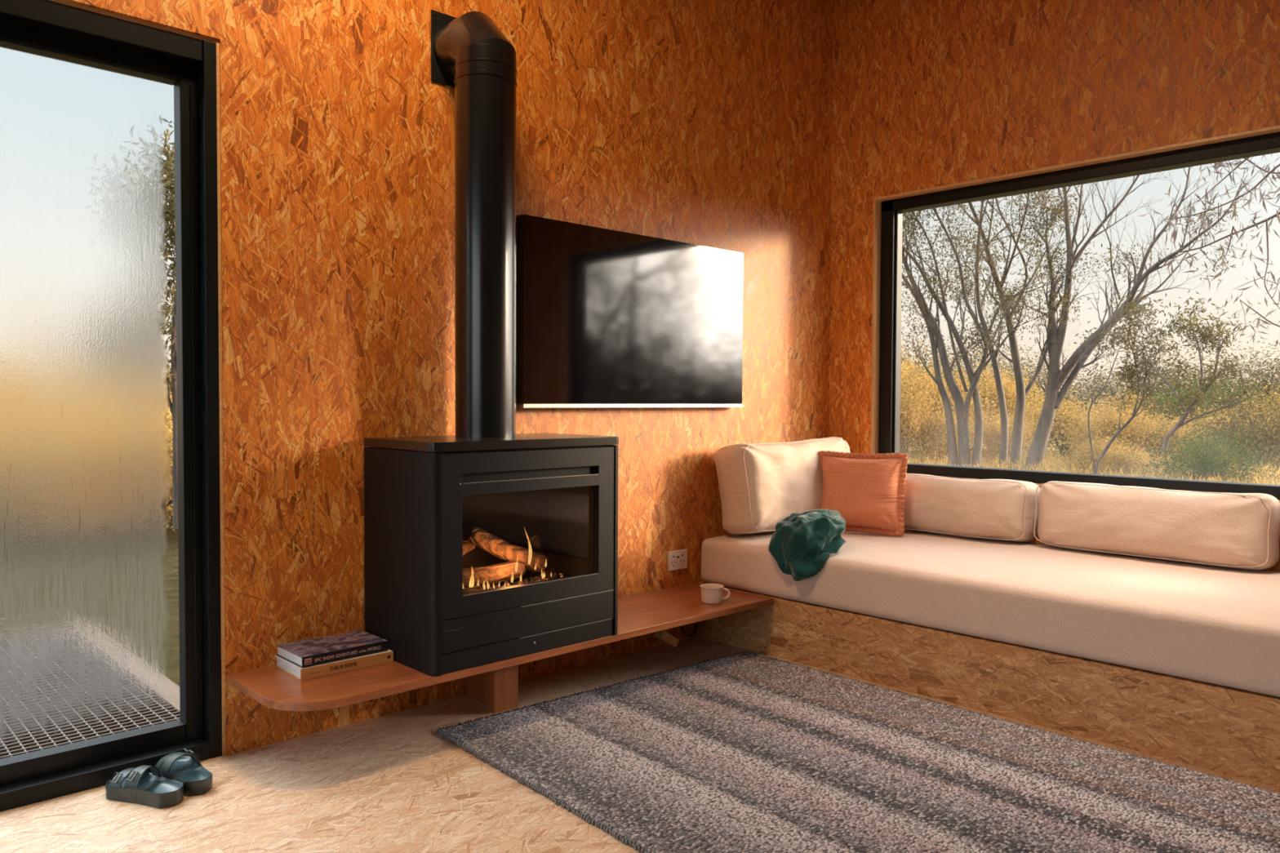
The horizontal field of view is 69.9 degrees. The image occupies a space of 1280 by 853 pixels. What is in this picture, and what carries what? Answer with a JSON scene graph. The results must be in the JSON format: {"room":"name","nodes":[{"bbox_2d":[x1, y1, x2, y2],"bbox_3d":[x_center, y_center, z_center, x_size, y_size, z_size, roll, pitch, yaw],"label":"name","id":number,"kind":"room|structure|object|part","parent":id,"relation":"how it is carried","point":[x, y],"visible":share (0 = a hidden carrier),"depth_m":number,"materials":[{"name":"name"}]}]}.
{"room":"living room","nodes":[
{"label":"living room","id":0,"kind":"room"},
{"bbox_2d":[66,0,833,755],"bbox_3d":[-1.340,-0.697,2.798,6.820,3.420,0.140,-1,2,-43],"label":"wall","id":1,"kind":"structure","parent":0,"point":[702,122],"depth_m":3.26,"materials":[{"name":"orange wood"}]},
{"bbox_2d":[0,0,226,812],"bbox_3d":[-2.315,-0.055,1.898,2.745,2.180,0.137,-1,2,-43],"label":"door","id":2,"kind":"structure","parent":1,"relation":"in","point":[84,463],"depth_m":2.64,"materials":[{"name":"clear glass"}]},
{"bbox_3d":[-1.845,-0.052,2.371,1.235,1.951,0.006,-1,2,-43],"label":"glass","id":3,"kind":"part","parent":2,"relation":"part of","materials":[{"name":"clear glass"}]},
{"bbox_2d":[516,214,743,408],"bbox_3d":[0.005,-0.449,3.941,1.287,0.735,0.060,-1,2,-43],"label":"television","id":4,"kind":"object","parent":1,"relation":"attached to","point":[606,317],"visible":1,"depth_m":3.83,"materials":[{"name":"black plastic"}]},
{"bbox_2d":[667,549,687,571],"bbox_3d":[0.171,0.608,4.168,0.122,0.087,0.010,-1,2,-43],"label":"power outlet","id":5,"kind":"object","parent":1,"relation":"attached to","point":[677,559],"visible":1,"depth_m":4.16,"materials":[{"name":"beige plastic"}]},
{"bbox_2d":[0,635,1279,852],"bbox_3d":[0.053,1.122,1.353,6.800,0.120,4.240,-1,2,-43],"label":"floor","id":6,"kind":"structure","parent":0,"point":[386,784],"depth_m":2.49,"materials":[{"name":"beige wood"}]},
{"bbox_2d":[105,765,183,808],"bbox_3d":[-1.361,0.980,2.524,0.249,0.084,0.112,1,2,24],"label":"sandal","id":7,"kind":"object","parent":6,"relation":"on","point":[137,785],"visible":1,"depth_m":2.50,"materials":[{"name":"teal"}]},
{"bbox_2d":[154,748,212,796],"bbox_3d":[-1.304,0.977,2.621,0.249,0.084,0.112,2,2,42],"label":"sandal","id":8,"kind":"object","parent":6,"relation":"on","point":[197,780],"visible":0.94,"depth_m":2.60,"materials":[{"name":"teal"}]},
{"bbox_2d":[226,582,773,713],"bbox_3d":[-0.349,0.875,3.375,2.110,0.254,0.456,-1,2,-43],"label":"wall shelf","id":9,"kind":"object","parent":6,"relation":"on","point":[495,685],"visible":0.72,"depth_m":3.05,"materials":[{"name":"brown wood"}]},
{"bbox_2d":[275,648,393,680],"bbox_3d":[-0.974,0.741,2.925,0.302,0.034,0.206,-1,2,-42],"label":"paperback book","id":10,"kind":"object","parent":9,"relation":"on","point":[368,660],"visible":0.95,"depth_m":2.84,"materials":[{"name":"brown paper"}]},
{"bbox_2d":[275,629,387,668],"bbox_3d":[-0.981,0.707,2.925,0.284,0.033,0.196,-1,2,-44],"label":"book","id":11,"kind":"object","parent":10,"relation":"on","point":[314,651],"visible":1,"depth_m":2.88,"materials":[{"name":"black paper"}]},
{"bbox_3d":[-0.562,0.888,3.336,0.038,0.228,0.185,-1,2,-43],"label":"support post","id":12,"kind":"part","parent":9,"relation":"part of","materials":[{"name":"brown wood"}]},
{"bbox_2d":[364,432,618,676],"bbox_3d":[-0.499,0.395,3.199,0.771,0.716,0.445,-1,2,-43],"label":"gas stove","id":13,"kind":"object","parent":9,"relation":"on","point":[424,495],"visible":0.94,"depth_m":3.01,"materials":[{"name":"black metal"}]},
{"bbox_2d":[462,537,475,555],"bbox_3d":[-0.631,0.443,3.101,0.053,0.119,0.194,1,2,30],"label":"log","id":14,"kind":"object","parent":13,"relation":"on","point":[468,546],"visible":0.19,"depth_m":3.13,"materials":[{"name":"brown wood"}]},
{"bbox_2d":[462,585,483,593],"bbox_3d":[-0.555,0.543,2.958,0.049,0.049,0.101,2,2,43],"label":"log","id":15,"kind":"object","parent":13,"relation":"on","point":[477,588],"visible":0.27,"depth_m":2.96,"materials":[{"name":"brown wood"}]},
{"bbox_2d":[431,9,516,437],"bbox_3d":[-0.556,-0.720,3.247,0.250,1.509,0.284,-1,2,-43],"label":"flue pipe","id":16,"kind":"object","parent":13,"relation":"attached to","point":[470,55],"visible":1,"depth_m":3.13,"materials":[{"name":"black metal"}]},
{"bbox_3d":[-0.649,-1.352,3.329,0.250,0.250,0.006,-1,2,-43],"label":"wall plate","id":17,"kind":"part","parent":16,"relation":"part of","materials":[{"name":"black metal"}]},
{"bbox_2d":[462,560,525,587],"bbox_3d":[-0.529,0.498,3.068,0.068,0.074,0.332,2,2,43],"label":"log","id":18,"kind":"object","parent":13,"relation":"on","point":[494,574],"visible":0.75,"depth_m":3.07,"materials":[{"name":"brown wood"}]},
{"bbox_2d":[466,526,548,572],"bbox_3d":[-0.460,0.430,3.192,0.293,0.178,0.067,-1,2,-28],"label":"log","id":19,"kind":"object","parent":13,"relation":"on","point":[497,547],"visible":0.94,"depth_m":3.16,"materials":[{"name":"brown wood"}]},
{"bbox_3d":[-0.361,0.725,3.064,0.713,0.060,0.027,-1,2,-43],"label":"panel","id":20,"kind":"part","parent":13,"relation":"part of","materials":[{"name":"black metal"}]},
{"bbox_3d":[-0.359,0.642,3.061,0.713,0.100,0.030,-1,2,-43],"label":"panel","id":21,"kind":"part","parent":13,"relation":"part of","materials":[{"name":"black metal"}]},
{"bbox_2d":[526,534,555,575],"bbox_3d":[-0.361,0.467,3.336,0.106,0.150,0.054,0,2,-9],"label":"log","id":22,"kind":"object","parent":13,"relation":"on","point":[535,541],"visible":0.53,"depth_m":3.32,"materials":[{"name":"brown wood"}]},
{"bbox_3d":[-0.486,0.891,3.252,0.103,0.228,0.040,-1,2,-43],"label":"support post","id":23,"kind":"part","parent":9,"relation":"part of","materials":[{"name":"brown wood"}]},
{"bbox_2d":[680,622,697,636],"bbox_3d":[0.221,0.856,4.154,0.207,0.194,0.027,-1,2,-43],"label":"cable","id":24,"kind":"object","parent":9,"relation":"hanging from","point":[683,631],"visible":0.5,"depth_m":4.15,"materials":[{"name":"black plastic"}]},
{"bbox_2d":[699,583,730,604],"bbox_3d":[0.306,0.703,3.841,0.109,0.070,0.106,-1,2,-43],"label":"coffee mug","id":25,"kind":"object","parent":9,"relation":"on","point":[711,593],"visible":1,"depth_m":3.81,"materials":[{"name":"beige ceramic"}]},
{"bbox_3d":[0.361,0.702,3.840,0.035,0.054,0.010,0,2,0],"label":"handle","id":26,"kind":"part","parent":25,"relation":"part of","materials":[{"name":"beige ceramic"}]},
{"bbox_2d":[653,630,679,647],"bbox_3d":[0.112,0.896,3.884,0.110,0.085,0.045,-1,2,-43],"label":"timber offcut","id":27,"kind":"object","parent":6,"relation":"on","point":[663,636],"visible":0.89,"depth_m":3.86,"materials":[{"name":"brown wood"}]},
{"bbox_2d":[435,650,1279,852],"bbox_3d":[0.742,1.024,2.511,1.640,0.016,2.707,-1,2,-43],"label":"woven rug","id":28,"kind":"object","parent":6,"relation":"on","point":[743,752],"visible":1,"depth_m":2.66,"materials":[{"name":"fabric"}]},
{"bbox_2d":[697,581,1279,787],"bbox_3d":[1.979,0.891,3.210,1.036,0.252,3.892,-1,2,-43],"label":"bench","id":29,"kind":"object","parent":6,"relation":"on","point":[1226,730],"visible":0.46,"depth_m":3.13,"materials":[{"name":"brown wood"}]},
{"bbox_2d":[701,528,1279,697],"bbox_3d":[1.951,0.648,3.216,1.038,0.225,3.800,-1,2,-43],"label":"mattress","id":30,"kind":"object","parent":29,"relation":"on","point":[1218,625],"visible":0.98,"depth_m":3.24,"materials":[{"name":"beige fabric"}]},
{"bbox_2d":[714,436,849,534],"bbox_3d":[0.724,0.279,4.459,0.856,0.442,0.323,-1,2,-43],"label":"cushion","id":31,"kind":"object","parent":30,"relation":"on","point":[761,485],"visible":0.7,"depth_m":4.20,"materials":[{"name":"beige fabric"}]},
{"bbox_2d":[768,509,845,581],"bbox_3d":[0.709,0.496,3.894,0.324,0.274,0.337,1,2,12],"label":"throw blanket","id":32,"kind":"object","parent":30,"relation":"on","point":[801,544],"visible":1,"depth_m":3.77,"materials":[{"name":"teal fabric"}]},
{"bbox_2d":[817,450,907,536],"bbox_3d":[1.037,0.311,4.332,0.433,0.383,0.178,1,2,30],"label":"throw pillow","id":33,"kind":"object","parent":30,"relation":"on","point":[867,490],"visible":0.85,"depth_m":4.26,"materials":[{"name":"fabric"}]},
{"bbox_2d":[903,473,1039,542],"bbox_3d":[1.503,0.371,4.261,0.305,0.281,0.676,-1,2,-43],"label":"cushion","id":34,"kind":"object","parent":30,"relation":"on","point":[1003,509],"visible":0.83,"depth_m":4.09,"materials":[{"name":"beige fabric"}]},
{"bbox_2d":[1033,480,1279,570],"bbox_3d":[2.051,0.383,3.681,0.316,0.291,0.863,-1,2,-43],"label":"cushion","id":35,"kind":"object","parent":30,"relation":"on","point":[1238,531],"visible":1,"depth_m":3.53,"materials":[{"name":"beige fabric"}]},
{"bbox_2d":[828,0,1279,572],"bbox_3d":[2.507,-0.700,3.519,0.200,3.420,4.100,-1,2,-43],"label":"wall","id":36,"kind":"structure","parent":0,"point":[926,94],"depth_m":4.23,"materials":[{"name":"orange wood"}]},
{"bbox_2d":[870,124,1279,502],"bbox_3d":[1.997,-0.439,4.021,0.140,1.437,2.159,-1,2,-43],"label":"window","id":37,"kind":"structure","parent":36,"relation":"in","point":[888,210],"depth_m":4.34,"materials":[{"name":"black metal"}]},
{"label":"outside","id":38,"kind":"structure","parent":0,"visible":0},
{"bbox_2d":[28,411,1279,686],"bbox_3d":[1.016,1.404,5.001,280.000,3.393,280.000,-1,2,-43],"label":"ground","id":39,"kind":"structure","parent":38,"point":[171,662],"depth_m":7.85,"materials":[{"name":"green plant"}]},
{"bbox_2d":[0,628,180,759],"bbox_3d":[-3.102,1.371,2.796,2.990,0.669,2.140,-1,2,-43],"label":"landing","id":40,"kind":"object","parent":39,"relation":"on","point":[15,741],"visible":0.06,"depth_m":3.20,"materials":[{"name":"grey metal"}]},
{"bbox_2d":[122,115,177,528],"bbox_3d":[-4.325,-0.993,8.886,2.209,3.984,1.920,2,2,39],"label":"tree","id":41,"kind":"object","parent":39,"relation":"on","point":[166,183],"visible":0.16,"depth_m":8.75,"materials":[{"name":"green plant"}]},
{"bbox_2d":[161,330,170,389],"bbox_3d":[-14.180,-0.826,24.076,5.825,4.316,7.263,-1,2,-39],"label":"shrub","id":42,"kind":"object","parent":39,"relation":"on","point":[164,331],"visible":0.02,"depth_m":24.80,"materials":[{"name":"green plant"}]},
{"bbox_2d":[164,371,173,507],"bbox_3d":[-6.618,0.194,13.363,3.199,2.808,3.428,0,2,-8],"label":"shrub","id":43,"kind":"object","parent":39,"relation":"on","point":[171,417],"visible":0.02,"depth_m":12.82,"materials":[{"name":"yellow plant"}]},
{"bbox_2d":[162,377,175,532],"bbox_3d":[-6.144,0.426,11.329,3.199,2.387,2.986,2,2,39],"label":"shrub","id":44,"kind":"object","parent":39,"relation":"on","point":[166,503],"visible":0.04,"depth_m":11.25,"materials":[{"name":"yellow plant"}]},
{"bbox_3d":[-5.997,0.777,11.428,0.790,1.352,1.412,-1,2,-35],"label":"stem","id":45,"kind":"part","parent":44,"relation":"part of","materials":[{"name":"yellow plant"}]},
{"bbox_2d":[165,433,173,498],"bbox_3d":[-6.793,0.508,10.372,2.971,2.247,2.772,1,2,35],"label":"shrub","id":46,"kind":"object","parent":39,"relation":"on","point":[171,434],"visible":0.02,"depth_m":10.71,"materials":[{"name":"green plant"}]},
{"bbox_2d":[899,361,954,460],"bbox_3d":[6.127,-0.256,23.090,3.428,3.370,3.199,2,2,44],"label":"shrub","id":47,"kind":"object","parent":39,"relation":"on","point":[912,413],"visible":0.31,"depth_m":22.64,"materials":[{"name":"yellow plant"}]},
{"bbox_2d":[899,330,973,460],"bbox_3d":[7.049,-0.588,24.866,3.412,4.072,3.656,0,2,-7],"label":"shrub","id":48,"kind":"object","parent":39,"relation":"on","point":[908,366],"visible":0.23,"depth_m":24.34,"materials":[{"name":"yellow plant"}]},
{"bbox_3d":[7.239,0.016,24.840,0.903,2.307,1.614,1,2,8],"label":"stem","id":49,"kind":"part","parent":48,"relation":"part of","materials":[{"name":"yellow plant"}]},
{"bbox_2d":[906,395,986,465],"bbox_3d":[7.669,0.215,22.848,2.133,2.247,2.285,1,2,12],"label":"shrub","id":50,"kind":"object","parent":39,"relation":"on","point":[942,441],"visible":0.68,"depth_m":22.73,"materials":[{"name":"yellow plant"}]},
{"bbox_3d":[7.562,0.545,22.922,0.564,1.272,1.009,1,2,27],"label":"stem","id":51,"kind":"part","parent":50,"relation":"part of","materials":[{"name":"yellow plant"}]},
{"bbox_2d":[900,343,992,456],"bbox_3d":[8.913,-0.746,28.684,4.113,4.212,3.839,0,2,8],"label":"shrub","id":52,"kind":"object","parent":39,"relation":"on","point":[911,367],"visible":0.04,"depth_m":28.31,"materials":[{"name":"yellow plant"}]},
{"bbox_2d":[910,345,1014,463],"bbox_3d":[8.767,-0.428,25.525,3.428,3.651,3.199,0,2,-10],"label":"shrub","id":53,"kind":"object","parent":39,"relation":"on","point":[963,394],"visible":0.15,"depth_m":25.09,"materials":[{"name":"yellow plant"}]},
{"bbox_2d":[900,331,1031,418],"bbox_3d":[14.373,-1.967,46.080,11.875,7.102,13.630,0,2,8],"label":"shrub","id":54,"kind":"object","parent":39,"relation":"on","point":[921,339],"visible":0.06,"depth_m":44.98,"materials":[{"name":"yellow plant"}]},
{"bbox_2d":[901,204,1098,466],"bbox_3d":[6.215,-3.237,19.847,5.959,8.552,3.912,0,2,-5],"label":"tree","id":55,"kind":"object","parent":39,"relation":"on","point":[962,408],"visible":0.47,"depth_m":19.68,"materials":[{"name":"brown plant"}]},
{"bbox_2d":[942,352,1057,453],"bbox_3d":[11.009,-0.683,28.815,4.052,4.072,4.342,1,2,29],"label":"shrub","id":56,"kind":"object","parent":39,"relation":"on","point":[992,395],"visible":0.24,"depth_m":28.09,"materials":[{"name":"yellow plant"}]},
{"bbox_3d":[11.162,-0.076,28.656,1.072,2.307,1.917,2,2,44],"label":"stem","id":57,"kind":"part","parent":56,"relation":"part of","materials":[{"name":"yellow plant"}]},
{"bbox_2d":[904,316,1111,437],"bbox_3d":[18.419,-2.353,48.991,11.875,8.029,13.630,0,2,3],"label":"shrub","id":58,"kind":"object","parent":39,"relation":"on","point":[970,347],"visible":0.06,"depth_m":47.44,"materials":[{"name":"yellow plant"}]},
{"bbox_2d":[968,397,1059,466],"bbox_3d":[9.431,0.268,23.271,2.346,2.106,2.514,0,2,-24],"label":"shrub","id":59,"kind":"object","parent":39,"relation":"on","point":[995,433],"visible":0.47,"depth_m":23.16,"materials":[{"name":"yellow plant"}]},
{"bbox_3d":[9.294,0.579,23.269,0.621,1.193,1.110,0,2,-9],"label":"stem","id":60,"kind":"part","parent":59,"relation":"part of","materials":[{"name":"yellow plant"}]},
{"bbox_2d":[957,184,1102,469],"bbox_3d":[8.820,-4.056,21.761,4.931,10.430,4.154,-1,2,-36],"label":"tree","id":61,"kind":"object","parent":39,"relation":"on","point":[1022,392],"visible":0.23,"depth_m":21.64,"materials":[{"name":"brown plant"}]},
{"bbox_2d":[917,188,1159,468],"bbox_3d":[8.592,-3.704,20.853,2.712,9.610,5.522,-1,2,-37],"label":"tree","id":62,"kind":"object","parent":39,"relation":"on","point":[1002,401],"visible":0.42,"depth_m":20.85,"materials":[{"name":"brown plant"}]},
{"bbox_2d":[983,366,1095,453],"bbox_3d":[13.161,-0.519,31.387,4.570,3.510,4.265,1,2,9],"label":"shrub","id":63,"kind":"object","parent":39,"relation":"on","point":[1037,390],"visible":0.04,"depth_m":30.80,"materials":[{"name":"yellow plant"}]},
{"bbox_2d":[951,331,1182,435],"bbox_3d":[22.069,-1.863,51.106,15.144,6.485,13.194,1,2,23],"label":"shrub","id":64,"kind":"object","parent":39,"relation":"on","point":[1027,371],"visible":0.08,"depth_m":49.40,"materials":[{"name":"green plant"}]},
{"bbox_3d":[22.353,-1.245,50.894,7.584,3.613,5.048,0,2,5],"label":"stem","id":65,"kind":"part","parent":64,"relation":"part of","materials":[{"name":"yellow plant"}]},
{"bbox_2d":[1008,379,1128,458],"bbox_3d":[12.522,-0.057,27.132,3.626,2.668,3.885,1,2,36],"label":"shrub","id":66,"kind":"object","parent":39,"relation":"on","point":[1061,437],"visible":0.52,"depth_m":26.65,"materials":[{"name":"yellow plant"}]},
{"bbox_3d":[12.639,0.343,26.970,1.715,1.511,0.959,-1,2,-39],"label":"stem","id":67,"kind":"part","parent":66,"relation":"part of","materials":[{"name":"yellow plant"}]},
{"bbox_2d":[902,447,1279,484],"bbox_3d":[9.105,1.001,18.985,9.931,0.798,12.646,1,2,24],"label":"dry grass","id":68,"kind":"structure","parent":39,"relation":"on","point":[1048,465],"depth_m":19.26,"materials":[{"name":"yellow plant"}]},
{"bbox_2d":[1047,425,1141,473],"bbox_3d":[9.821,0.657,19.714,1.942,1.404,1.813,0,2,-2],"label":"shrub","id":69,"kind":"object","parent":39,"relation":"on","point":[1096,448],"visible":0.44,"depth_m":19.73,"materials":[{"name":"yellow plant"}]},
{"bbox_3d":[9.853,0.862,19.820,0.857,0.795,0.480,1,2,14],"label":"stem","id":70,"kind":"part","parent":69,"relation":"part of","materials":[{"name":"yellow plant"}]},
{"bbox_2d":[1048,392,1191,458],"bbox_3d":[12.159,0.146,23.973,3.199,2.387,3.428,0,2,-17],"label":"shrub","id":71,"kind":"object","parent":39,"relation":"on","point":[1112,428],"visible":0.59,"depth_m":23.56,"materials":[{"name":"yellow plant"}]},
{"bbox_3d":[12.342,0.500,23.974,0.847,1.352,1.513,0,2,-2],"label":"stem","id":72,"kind":"part","parent":71,"relation":"part of","materials":[{"name":"yellow plant"}]},
{"bbox_2d":[1079,432,1168,475],"bbox_3d":[9.964,0.748,18.592,1.706,1.264,1.828,0,2,-14],"label":"shrub","id":73,"kind":"object","parent":39,"relation":"on","point":[1126,460],"visible":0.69,"depth_m":18.53,"materials":[{"name":"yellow plant"}]},
{"bbox_2d":[1071,379,1179,456],"bbox_3d":[15.744,-0.216,29.192,3.839,2.949,4.113,1,2,13],"label":"shrub","id":74,"kind":"object","parent":39,"relation":"on","point":[1126,395],"visible":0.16,"depth_m":29.22,"materials":[{"name":"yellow plant"}]},
{"bbox_2d":[1073,288,1186,474],"bbox_3d":[8.434,-0.740,15.701,2.068,3.261,1.141,0,2,7],"label":"tree","id":75,"kind":"object","parent":39,"relation":"on","point":[1130,376],"visible":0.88,"depth_m":15.71,"materials":[{"name":"green plant"}]},
{"bbox_2d":[1032,347,1239,424],"bbox_3d":[26.704,-1.548,52.059,15.144,5.558,13.194,0,2,2],"label":"shrub","id":76,"kind":"object","parent":39,"relation":"on","point":[1112,376],"visible":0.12,"depth_m":50.63,"materials":[{"name":"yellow plant"}]},
{"bbox_3d":[27.052,-1.021,51.966,7.584,3.097,5.048,0,2,-17],"label":"stem","id":77,"kind":"part","parent":76,"relation":"part of","materials":[{"name":"yellow plant"}]},
{"bbox_2d":[1021,158,1275,470],"bbox_3d":[10.354,-3.173,19.128,4.439,8.684,2.992,1,2,16],"label":"tree","id":78,"kind":"object","parent":39,"relation":"on","point":[1054,398],"visible":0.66,"depth_m":19.76,"materials":[{"name":"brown plant"}]},
{"bbox_2d":[1103,408,1227,463],"bbox_3d":[13.777,0.317,24.258,2.986,1.966,3.199,1,2,29],"label":"shrub","id":79,"kind":"object","parent":39,"relation":"on","point":[1157,429],"visible":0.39,"depth_m":23.82,"materials":[{"name":"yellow plant"}]},
{"bbox_3d":[13.890,0.611,24.137,0.790,1.113,1.412,2,2,44],"label":"stem","id":80,"kind":"part","parent":79,"relation":"part of","materials":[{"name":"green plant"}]},
{"bbox_2d":[1088,348,1277,431],"bbox_3d":[31.406,-1.711,51.042,16.658,6.176,14.514,-1,2,-37],"label":"shrub","id":81,"kind":"object","parent":39,"relation":"on","point":[1187,348],"visible":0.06,"depth_m":50.77,"materials":[{"name":"green plant"}]},
{"bbox_2d":[1101,357,1279,455],"bbox_3d":[17.290,-0.279,28.989,6.085,3.766,6.639,0,2,-2],"label":"shrub","id":82,"kind":"object","parent":39,"relation":"on","point":[1155,393],"visible":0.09,"depth_m":28.88,"materials":[{"name":"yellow plant"}]},
{"bbox_3d":[17.436,0.103,29.267,2.403,1.971,3.444,1,2,25],"label":"stem","id":83,"kind":"part","parent":82,"relation":"part of","materials":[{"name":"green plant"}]},
{"bbox_2d":[1105,329,1279,433],"bbox_3d":[30.642,-1.646,44.946,15.144,6.485,13.194,1,2,14],"label":"shrub","id":84,"kind":"object","parent":39,"relation":"on","point":[1248,378],"visible":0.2,"depth_m":45.41,"materials":[{"name":"green plant"}]},
{"bbox_3d":[30.321,-1.043,45.146,7.584,3.613,5.048,0,2,-4],"label":"stem","id":85,"kind":"part","parent":84,"relation":"part of","materials":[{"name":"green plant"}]},
{"bbox_2d":[1110,288,1279,450],"bbox_3d":[8.931,-0.948,14.861,1.718,2.668,2.851,-1,2,-33],"label":"tree","id":86,"kind":"object","parent":39,"relation":"on","point":[1204,336],"visible":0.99,"depth_m":14.63,"materials":[{"name":"green plant"}]},
{"bbox_2d":[1134,411,1279,484],"bbox_3d":[10.659,0.673,17.000,2.569,1.883,2.803,1,2,32],"label":"shrub","id":87,"kind":"object","parent":39,"relation":"on","point":[1201,461],"visible":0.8,"depth_m":16.71,"materials":[{"name":"green plant"}]},
{"bbox_3d":[10.543,0.869,16.948,1.454,0.986,1.015,-1,2,-31],"label":"stem","id":88,"kind":"part","parent":87,"relation":"part of","materials":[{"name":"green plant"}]},
{"bbox_2d":[1159,340,1279,414],"bbox_3d":[33.084,-1.737,44.803,15.144,6.794,13.194,2,2,43],"label":"shrub","id":89,"kind":"object","parent":39,"relation":"on","point":[1275,358],"visible":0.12,"depth_m":44.69,"materials":[{"name":"green plant"}]},
{"bbox_2d":[1160,387,1279,464],"bbox_3d":[16.488,0.131,25.180,4.113,2.387,3.839,2,2,40],"label":"shrub","id":90,"kind":"object","parent":39,"relation":"on","point":[1202,422],"visible":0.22,"depth_m":25.06,"materials":[{"name":"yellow plant"}]},
{"bbox_2d":[1173,371,1279,479],"bbox_3d":[14.704,0.072,21.188,4.648,2.698,3.728,0,2,-9],"label":"shrub","id":91,"kind":"object","parent":39,"relation":"on","point":[1271,435],"visible":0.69,"depth_m":21.21,"materials":[{"name":"green plant"}]},
{"bbox_3d":[14.842,0.465,21.353,2.156,1.641,1.352,0,2,-22],"label":"stem","id":92,"kind":"part","parent":91,"relation":"part of","materials":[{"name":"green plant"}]},
{"bbox_2d":[1221,376,1279,457],"bbox_3d":[18.804,-0.194,26.955,3.839,3.089,4.113,2,2,43],"label":"shrub","id":93,"kind":"object","parent":39,"relation":"on","point":[1275,397],"visible":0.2,"depth_m":26.69,"materials":[{"name":"green plant"}]},
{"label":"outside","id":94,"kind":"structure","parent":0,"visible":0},
{"bbox_2d":[1137,153,1279,346],"bbox_3d":[3.494,-1.109,4.776,0.620,1.362,1.640,-1,2,-43],"label":"overhanging branch","id":95,"kind":"object","parent":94,"point":[1176,217],"visible":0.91,"depth_m":5.02,"materials":[{"name":"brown plant"}]}
]}

